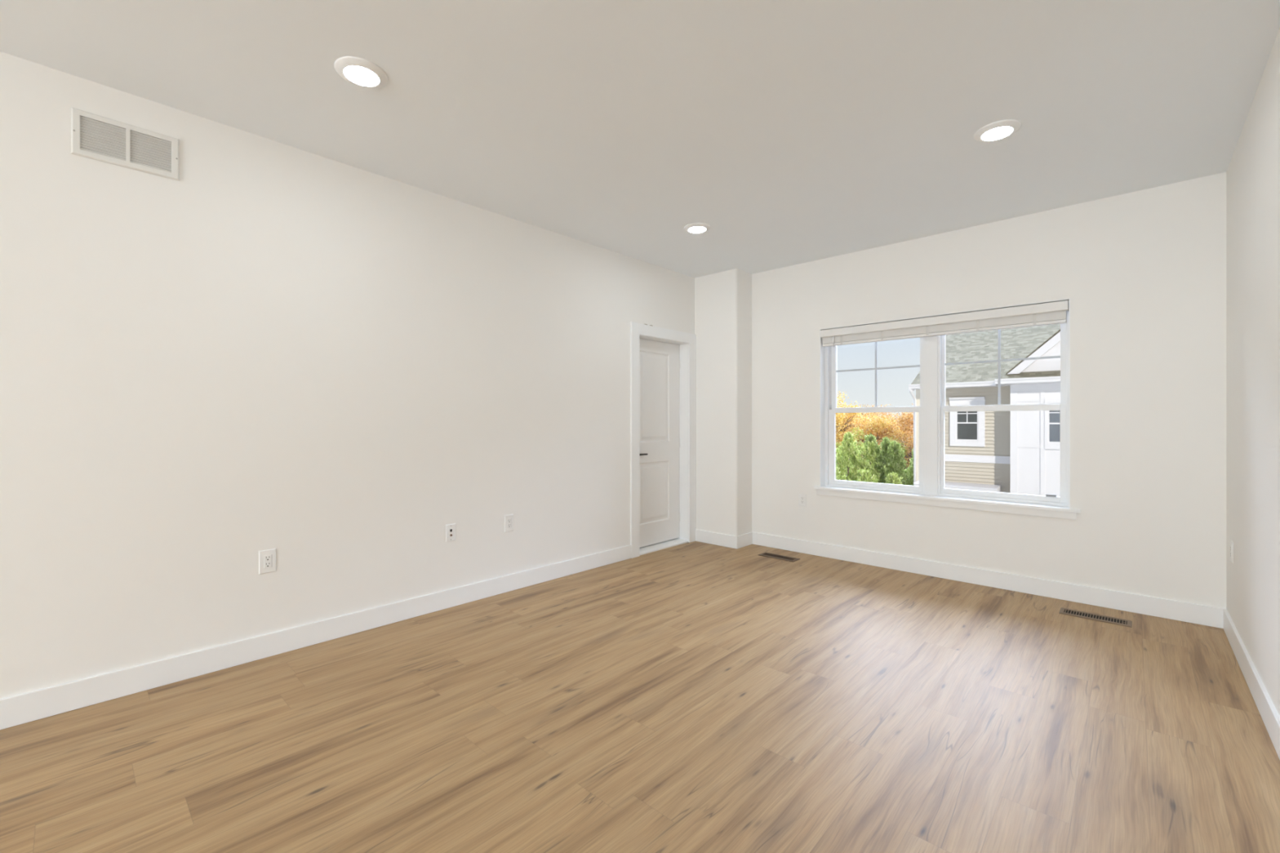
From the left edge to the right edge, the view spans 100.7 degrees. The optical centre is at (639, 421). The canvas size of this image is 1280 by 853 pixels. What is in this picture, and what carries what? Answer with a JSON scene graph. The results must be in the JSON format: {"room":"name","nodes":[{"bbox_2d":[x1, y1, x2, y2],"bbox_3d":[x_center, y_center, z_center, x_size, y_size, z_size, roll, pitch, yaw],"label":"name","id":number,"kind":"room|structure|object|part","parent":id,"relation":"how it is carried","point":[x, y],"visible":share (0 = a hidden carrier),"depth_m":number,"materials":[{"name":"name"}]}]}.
{"room":"empty bedroom","nodes":[
{"label":"empty bedroom","id":0,"kind":"room"},
{"bbox_2d":[0,51,694,698],"bbox_3d":[-3.289,-0.126,1.507,0.160,2.740,11.723,0,0,43],"label":"wall","id":1,"kind":"structure","parent":0,"point":[333,366],"depth_m":2.79,"materials":[{"name":"white paint"}]},
{"bbox_2d":[71,106,178,180],"bbox_3d":[-2.328,-1.254,2.413,0.012,0.200,0.354,0,0,43],"label":"air vent","id":2,"kind":"object","parent":1,"relation":"in","point":[93,136],"visible":1,"depth_m":2.40,"materials":[{"name":"white metal"}]},
{"bbox_2d":[258,548,275,574],"bbox_3d":[-1.967,0.740,2.804,0.008,0.123,0.077,0,0,43],"label":"wall outlet","id":3,"kind":"object","parent":1,"relation":"attached to","point":[267,558],"visible":1,"depth_m":2.80,"materials":[{"name":"white plastic"}]},
{"bbox_2d":[263,555,271,568],"bbox_3d":[-1.966,0.740,2.803,0.004,0.067,0.034,0,0,43],"label":"receptacle","id":4,"kind":"object","parent":3,"relation":"attached to","point":[267,558],"depth_m":2.80,"materials":[{"name":"white plastic"}]},
{"bbox_2d":[0,545,631,729],"bbox_3d":[-3.653,1.182,0.989,0.014,0.120,10.470,0,0,43],"label":"baseboard","id":5,"kind":"structure","parent":1,"relation":"attached to","point":[24,708],"depth_m":2.76,"materials":[{"name":"white paint"}]},
{"bbox_2d":[445,523,455,542],"bbox_3d":[-1.264,0.746,3.553,0.016,0.114,0.070,0,0,43],"label":"data plate","id":6,"kind":"object","parent":1,"relation":"attached to","point":[451,528],"visible":1,"depth_m":3.55,"materials":[{"name":"white plastic"}]},
{"bbox_2d":[504,514,513,532],"bbox_3d":[-0.958,0.746,3.887,0.008,0.123,0.077,0,0,43],"label":"wall outlet","id":7,"kind":"object","parent":1,"relation":"attached to","point":[508,519],"visible":1,"depth_m":3.88,"materials":[{"name":"white plastic"}]},
{"bbox_2d":[506,518,511,528],"bbox_3d":[-0.957,0.746,3.886,0.004,0.067,0.034,0,0,43],"label":"receptacle","id":8,"kind":"object","parent":7,"relation":"attached to","point":[508,520],"depth_m":3.88,"materials":[{"name":"white plastic"}]},
{"bbox_2d":[630,321,696,558],"bbox_3d":[0.248,0.168,5.173,0.022,2.153,0.967,0,0,43],"label":"trim","id":9,"kind":"structure","parent":1,"relation":"attached to","point":[636,329],"depth_m":4.88,"materials":[{"name":"white paint"}]},
{"bbox_2d":[639,334,688,555],"bbox_3d":[0.182,0.217,5.232,0.164,2.054,0.767,0,0,43],"label":"door","id":10,"kind":"structure","parent":1,"relation":"in","point":[663,363],"depth_m":5.33,"materials":[{"name":"white paint"}]},
{"bbox_2d":[0,541,1279,852],"bbox_3d":[-1.899,1.344,0.198,4.259,0.200,12.103,0,0,43],"label":"floor","id":11,"kind":"structure","parent":0,"point":[695,696],"depth_m":2.14,"materials":[{"name":"brown wood"}]},
{"bbox_2d":[758,552,799,562],"bbox_3d":[1.270,1.240,4.859,0.357,0.006,0.140,0,0,43],"label":"floor vent","id":12,"kind":"object","parent":11,"relation":"in","point":[764,554],"visible":1,"depth_m":4.84,"materials":[{"name":"brown metal"}]},
{"bbox_2d":[1058,608,1132,627],"bbox_3d":[2.884,1.240,3.367,0.348,0.006,0.140,0,0,43],"label":"floor vent","id":13,"kind":"object","parent":11,"relation":"in","point":[1117,621],"visible":1,"depth_m":3.35,"materials":[{"name":"metal"}]},
{"bbox_2d":[0,0,1279,277],"bbox_3d":[-1.899,-1.596,0.198,4.259,0.200,12.103,0,0,43],"label":"ceiling","id":14,"kind":"structure","parent":0,"point":[799,131],"depth_m":2.46,"materials":[{"name":"paint"}]},
{"bbox_2d":[334,56,387,88],"bbox_3d":[-1.193,-1.487,2.276,0.204,0.017,0.204,0,0,43],"label":"recessed light","id":15,"kind":"object","parent":14,"relation":"in","point":[360,72],"visible":1,"depth_m":2.25,"materials":[{"name":"white paint"}]},
{"bbox_2d":[343,66,379,85],"bbox_3d":[-1.193,-1.480,2.276,0.136,0.001,0.136,0,0,43],"label":"diffuser","id":16,"kind":"object","parent":15,"relation":"attached to","point":[357,75],"depth_m":2.27,"materials":[{"name":"white plastic"}]},
{"bbox_2d":[684,222,710,233],"bbox_3d":[0.441,-1.487,4.098,0.204,0.017,0.204,0,0,43],"label":"recessed light","id":17,"kind":"object","parent":14,"relation":"in","point":[695,228],"visible":1,"depth_m":4.07,"materials":[{"name":"white paint"}]},
{"bbox_2d":[688,226,706,232],"bbox_3d":[0.441,-1.480,4.098,0.136,0.001,0.136,0,0,43],"label":"diffuser","id":18,"kind":"object","parent":17,"relation":"attached to","point":[691,229],"depth_m":4.10,"materials":[{"name":"white plastic"}]},
{"bbox_2d":[973,119,1021,142],"bbox_3d":[1.837,-1.487,2.731,0.204,0.017,0.204,0,0,43],"label":"recessed light","id":19,"kind":"object","parent":14,"relation":"in","point":[996,131],"visible":1,"depth_m":2.71,"materials":[{"name":"white paint"}]},
{"bbox_2d":[981,126,1013,140],"bbox_3d":[1.837,-1.480,2.731,0.136,0.001,0.136,0,0,43],"label":"diffuser","id":20,"kind":"object","parent":19,"relation":"attached to","point":[991,133],"depth_m":2.72,"materials":[{"name":"white plastic"}]},
{"bbox_2d":[694,268,751,536],"bbox_3d":[0.854,-0.126,5.465,0.512,2.740,0.283,0,0,43],"label":"wall","id":21,"kind":"structure","parent":0,"point":[722,300],"depth_m":5.32,"materials":[{"name":"white paint"}]},
{"bbox_2d":[751,172,1226,608],"bbox_3d":[2.200,-0.126,4.528,4.079,2.740,0.180,0,0,43],"label":"wall","id":22,"kind":"structure","parent":0,"point":[1142,273],"depth_m":3.63,"materials":[{"name":"white paint"}]},
{"bbox_2d":[799,493,806,506],"bbox_3d":[1.536,0.744,5.017,0.076,0.114,0.008,0,0,43],"label":"wall outlet","id":23,"kind":"object","parent":22,"relation":"attached to","point":[802,497],"visible":1,"depth_m":5.01,"materials":[{"name":"white plastic"}]},
{"bbox_2d":[800,496,804,503],"bbox_3d":[1.535,0.744,5.016,0.034,0.067,0.004,0,0,43],"label":"receptacle","id":24,"kind":"object","parent":23,"relation":"attached to","point":[802,497],"depth_m":5.01,"materials":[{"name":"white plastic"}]},
{"bbox_2d":[819,297,1070,508],"bbox_3d":[2.353,-0.125,4.326,1.802,1.458,0.092,0,0,43],"label":"trim","id":25,"kind":"structure","parent":22,"relation":"attached to","point":[821,347],"depth_m":4.91,"materials":[{"name":"white paint"}]},
{"bbox_2d":[824,301,1069,506],"bbox_3d":[2.416,-0.125,4.393,1.802,1.458,0.103,0,0,43],"label":"window","id":26,"kind":"structure","parent":22,"relation":"in","point":[932,407],"depth_m":4.34,"materials":[{"name":"white plastic"}]},
{"bbox_3d":[2.071,0.229,4.703,0.807,0.706,0.030,0,0,43],"label":"sash","id":27,"kind":"part","parent":26,"relation":"part of","materials":[{"name":"white plastic"}]},
{"bbox_3d":[2.092,-0.454,4.726,0.807,0.745,0.030,0,0,43],"label":"sash","id":28,"kind":"part","parent":26,"relation":"part of","materials":[{"name":"clear glass"}]},
{"bbox_2d":[835,342,919,406],"bbox_3d":[2.098,-0.466,4.716,0.719,0.684,0.010,0,0,43],"label":"grille","id":29,"kind":"object","parent":26,"relation":"attached to","point":[876,368],"depth_m":4.71,"materials":[{"name":"white plastic"}]},
{"bbox_2d":[820,300,1068,409],"bbox_3d":[2.342,-0.475,4.316,1.783,0.734,0.072,0,0,43],"label":"window blind","id":30,"kind":"object","parent":26,"relation":"attached to","point":[1053,313],"visible":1,"depth_m":4.17,"materials":[{"name":"white plastic"}]},
{"bbox_3d":[1.746,-0.402,4.882,0.009,0.588,0.009,0,0,-25],"label":"lift cord","id":31,"kind":"part","parent":30,"relation":"part of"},
{"bbox_3d":[2.347,-0.704,4.324,1.760,0.020,0.051,0,0,43],"label":"rail","id":32,"kind":"part","parent":30,"relation":"part of","materials":[{"name":"white plastic"}]},
{"bbox_2d":[945,329,1060,404],"bbox_3d":[2.769,-0.466,4.091,0.743,0.684,0.010,0,0,43],"label":"grille","id":33,"kind":"object","parent":26,"relation":"attached to","point":[999,360],"depth_m":4.09,"materials":[{"name":"white plastic"}]},
{"bbox_3d":[2.756,0.229,4.065,0.803,0.706,0.030,0,0,43],"label":"sash","id":34,"kind":"part","parent":26,"relation":"part of","materials":[{"name":"white plastic"}]},
{"bbox_3d":[2.777,-0.454,4.089,0.803,0.745,0.030,0,0,43],"label":"sash","id":35,"kind":"part","parent":26,"relation":"part of","materials":[{"name":"clear glass"}]},
{"bbox_2d":[813,485,1080,519],"bbox_3d":[2.350,0.641,4.315,1.908,0.074,0.137,0,0,43],"label":"window sill","id":36,"kind":"structure","parent":22,"relation":"attached to","point":[997,506],"depth_m":4.13,"materials":[{"name":"white paint"}]},
{"bbox_2d":[695,528,1226,628],"bbox_3d":[2.038,1.182,4.353,3.759,0.120,0.297,0,0,43],"label":"baseboard","id":37,"kind":"structure","parent":22,"relation":"attached to","point":[1203,615],"depth_m":3.96,"materials":[{"name":"white paint"}]},
{"bbox_2d":[1226,27,1279,716],"bbox_3d":[-0.421,-0.126,-1.164,0.160,2.740,11.723,0,0,43],"label":"wall","id":38,"kind":"structure","parent":0,"point":[1253,171],"depth_m":2.41,"materials":[{"name":"white paint"}]},
{"bbox_2d":[1230,540,1233,563],"bbox_3d":[3.322,0.732,2.981,0.008,0.114,0.076,0,0,43],"label":"wall outlet","id":39,"kind":"object","parent":38,"relation":"attached to","point":[1231,541],"visible":1,"depth_m":2.97,"materials":[{"name":"white plastic"}]},
{"bbox_2d":[1230,545,1231,558],"bbox_3d":[3.321,0.732,2.982,0.004,0.067,0.034,0,0,43],"label":"receptacle","id":40,"kind":"object","parent":39,"relation":"attached to","point":[1230,545],"depth_m":2.98,"materials":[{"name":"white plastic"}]},
{"bbox_2d":[1223,608,1279,759],"bbox_3d":[-0.489,1.182,-1.109,0.014,0.120,11.709,0,0,43],"label":"baseboard","id":41,"kind":"structure","parent":38,"relation":"attached to","point":[1268,712],"depth_m":2.34,"materials":[{"name":"white paint"}]},
{"label":"outside","id":42,"kind":"structure","parent":0,"visible":0},
{"bbox_3d":[24.433,4.594,45.843,120.000,0.300,89.597,0,0,43],"label":"ground","id":43,"kind":"structure","parent":42,"visible":0},
{"bbox_2d":[835,466,846,487],"bbox_3d":[6.887,2.997,18.705,2.443,2.894,2.453,0,0,43],"label":"arborvitae","id":44,"kind":"object","parent":43,"relation":"on","point":[837,475],"visible":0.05,"depth_m":18.50,"materials":[{"name":"green plant"}]},
{"bbox_2d":[835,459,849,478],"bbox_3d":[7.299,2.802,20.172,2.390,3.284,2.570,0,0,43],"label":"arborvitae","id":45,"kind":"object","parent":43,"relation":"on","point":[836,460],"visible":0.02,"depth_m":20.12,"materials":[{"name":"green plant"}]},
{"bbox_2d":[835,391,861,454],"bbox_3d":[11.675,1.352,31.735,4.126,6.324,4.240,0,0,-27],"label":"autumn tree","id":46,"kind":"object","parent":43,"relation":"on","point":[839,420],"visible":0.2,"depth_m":31.06,"materials":[{"name":"orange plant"}]},
{"bbox_2d":[835,431,866,480],"bbox_3d":[7.875,2.413,19.932,2.666,4.063,2.561,0,0,43],"label":"arborvitae","id":47,"kind":"object","parent":43,"relation":"on","point":[848,449],"visible":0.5,"depth_m":19.81,"materials":[{"name":"green plant"}]},
{"bbox_2d":[835,426,881,479],"bbox_3d":[9.964,2.376,24.736,2.699,4.291,2.455,0,0,-23],"label":"autumn tree","id":48,"kind":"object","parent":43,"relation":"on","point":[837,444],"visible":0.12,"depth_m":24.77,"materials":[{"name":"orange plant"}]},
{"bbox_2d":[835,404,881,431],"bbox_3d":[16.082,1.571,40.825,5.184,5.876,5.242,0,0,43],"label":"autumn tree","id":49,"kind":"object","parent":43,"relation":"on","point":[846,404],"visible":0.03,"depth_m":40.46,"materials":[{"name":"orange plant"}]},
{"bbox_2d":[847,468,878,490],"bbox_3d":[7.601,3.024,18.090,2.713,2.840,2.512,0,0,43],"label":"arborvitae","id":50,"kind":"object","parent":43,"relation":"on","point":[864,475],"visible":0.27,"depth_m":17.90,"materials":[{"name":"green plant"}]},
{"bbox_2d":[848,433,884,483],"bbox_3d":[8.473,2.446,19.611,2.494,3.996,2.327,0,0,43],"label":"arborvitae","id":51,"kind":"object","parent":43,"relation":"on","point":[871,447],"visible":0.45,"depth_m":19.41,"materials":[{"name":"green plant"}]},
{"bbox_2d":[836,404,901,432],"bbox_3d":[16.567,1.635,37.879,5.030,5.759,5.449,0,0,-3],"label":"autumn tree","id":52,"kind":"object","parent":43,"relation":"on","point":[868,413],"visible":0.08,"depth_m":37.62,"materials":[{"name":"orange plant"}]},
{"bbox_2d":[835,412,908,446],"bbox_3d":[13.262,1.980,30.582,4.772,5.062,4.167,0,0,28],"label":"autumn tree","id":53,"kind":"object","parent":43,"relation":"on","point":[860,420],"visible":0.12,"depth_m":30.33,"materials":[{"name":"orange plant"}]},
{"bbox_2d":[839,414,910,460],"bbox_3d":[13.032,2.057,28.759,3.717,4.890,3.936,0,0,-10],"label":"autumn tree","id":54,"kind":"object","parent":43,"relation":"on","point":[879,424],"visible":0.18,"depth_m":28.83,"materials":[{"name":"orange plant"}]},
{"bbox_2d":[868,436,909,485],"bbox_3d":[8.913,2.497,19.333,2.249,3.894,2.251,0,0,43],"label":"arborvitae","id":55,"kind":"object","parent":43,"relation":"on","point":[886,442],"visible":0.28,"depth_m":19.26,"materials":[{"name":"green plant"}]},
{"bbox_2d":[872,440,913,485],"bbox_3d":[9.057,2.562,18.742,2.388,3.764,2.367,0,0,43],"label":"arborvitae","id":56,"kind":"object","parent":43,"relation":"on","point":[896,456],"visible":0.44,"depth_m":18.70,"materials":[{"name":"green plant"}]},
{"bbox_2d":[873,412,913,467],"bbox_3d":[13.515,1.964,27.383,3.750,5.083,3.595,0,0,43],"label":"autumn tree","id":57,"kind":"object","parent":43,"relation":"on","point":[910,430],"visible":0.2,"depth_m":27.25,"materials":[{"name":"orange plant"}]},
{"bbox_2d":[880,435,909,476],"bbox_3d":[11.650,2.581,24.825,2.504,3.835,2.365,0,0,43],"label":"autumn tree","id":58,"kind":"object","parent":43,"relation":"on","point":[904,448],"visible":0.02,"depth_m":24.43,"materials":[{"name":"orange plant"}]},
{"bbox_2d":[884,471,906,484],"bbox_3d":[8.354,3.045,17.515,2.406,2.798,2.278,0,0,43],"label":"arborvitae","id":59,"kind":"object","parent":43,"relation":"on","point":[892,477],"visible":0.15,"depth_m":17.43,"materials":[{"name":"green plant"}]},
{"bbox_2d":[884,412,913,444],"bbox_3d":[18.776,1.750,37.406,5.339,5.511,4.836,0,0,23],"label":"autumn tree","id":60,"kind":"object","parent":43,"relation":"on","point":[912,412],"visible":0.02,"depth_m":36.88,"materials":[{"name":"orange plant"}]},
{"bbox_2d":[895,433,913,466],"bbox_3d":[13.290,2.283,24.494,2.684,4.443,2.680,0,0,43],"label":"autumn tree","id":61,"kind":"object","parent":43,"relation":"on","point":[911,445],"visible":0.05,"depth_m":24.71,"materials":[{"name":"orange plant"}]},
{"bbox_2d":[896,403,913,445],"bbox_3d":[17.872,1.573,33.687,3.914,5.892,2.599,0,0,-44],"label":"autumn tree","id":62,"kind":"object","parent":43,"relation":"on","point":[904,413],"visible":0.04,"depth_m":33.16,"materials":[{"name":"orange plant"}]},
{"bbox_2d":[902,447,913,485],"bbox_3d":[9.881,2.621,18.851,1.988,3.646,2.171,0,0,43],"label":"arborvitae","id":63,"kind":"object","parent":43,"relation":"on","point":[911,465],"visible":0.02,"depth_m":18.92,"materials":[{"name":"green plant"}]},
{"bbox_2d":[908,323,1060,506],"bbox_3d":[16.788,-0.051,17.380,11.002,8.990,14.160,0,0,43],"label":"house","id":64,"kind":"structure","parent":43,"relation":"on","point":[1012,451],"depth_m":15.20,"materials":[{"name":"beige plastic"}]},
{"bbox_3d":[9.588,-0.616,15.571,0.905,0.200,0.140,0,0,43],"label":"window crown","id":65,"kind":"part","parent":64,"relation":"part of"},
{"bbox_3d":[9.605,0.051,15.585,0.560,1.055,0.020,0,0,43],"label":"sash","id":66,"kind":"part","parent":64,"relation":"part of","materials":[{"name":"white plastic"}]},
{"bbox_3d":[9.607,0.051,15.587,0.540,1.055,0.008,0,0,43],"label":"pane","id":67,"kind":"part","parent":64,"relation":"part of","materials":[{"name":"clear glass"}]},
{"bbox_3d":[10.961,0.051,13.689,0.700,1.055,0.020,0,0,43],"label":"sash","id":68,"kind":"part","parent":64,"relation":"part of","materials":[{"name":"white plastic"}]},
{"bbox_3d":[10.963,0.051,13.690,0.680,1.055,0.008,0,0,43],"label":"pane","id":69,"kind":"part","parent":64,"relation":"part of","materials":[{"name":"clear glass"}]}
]}

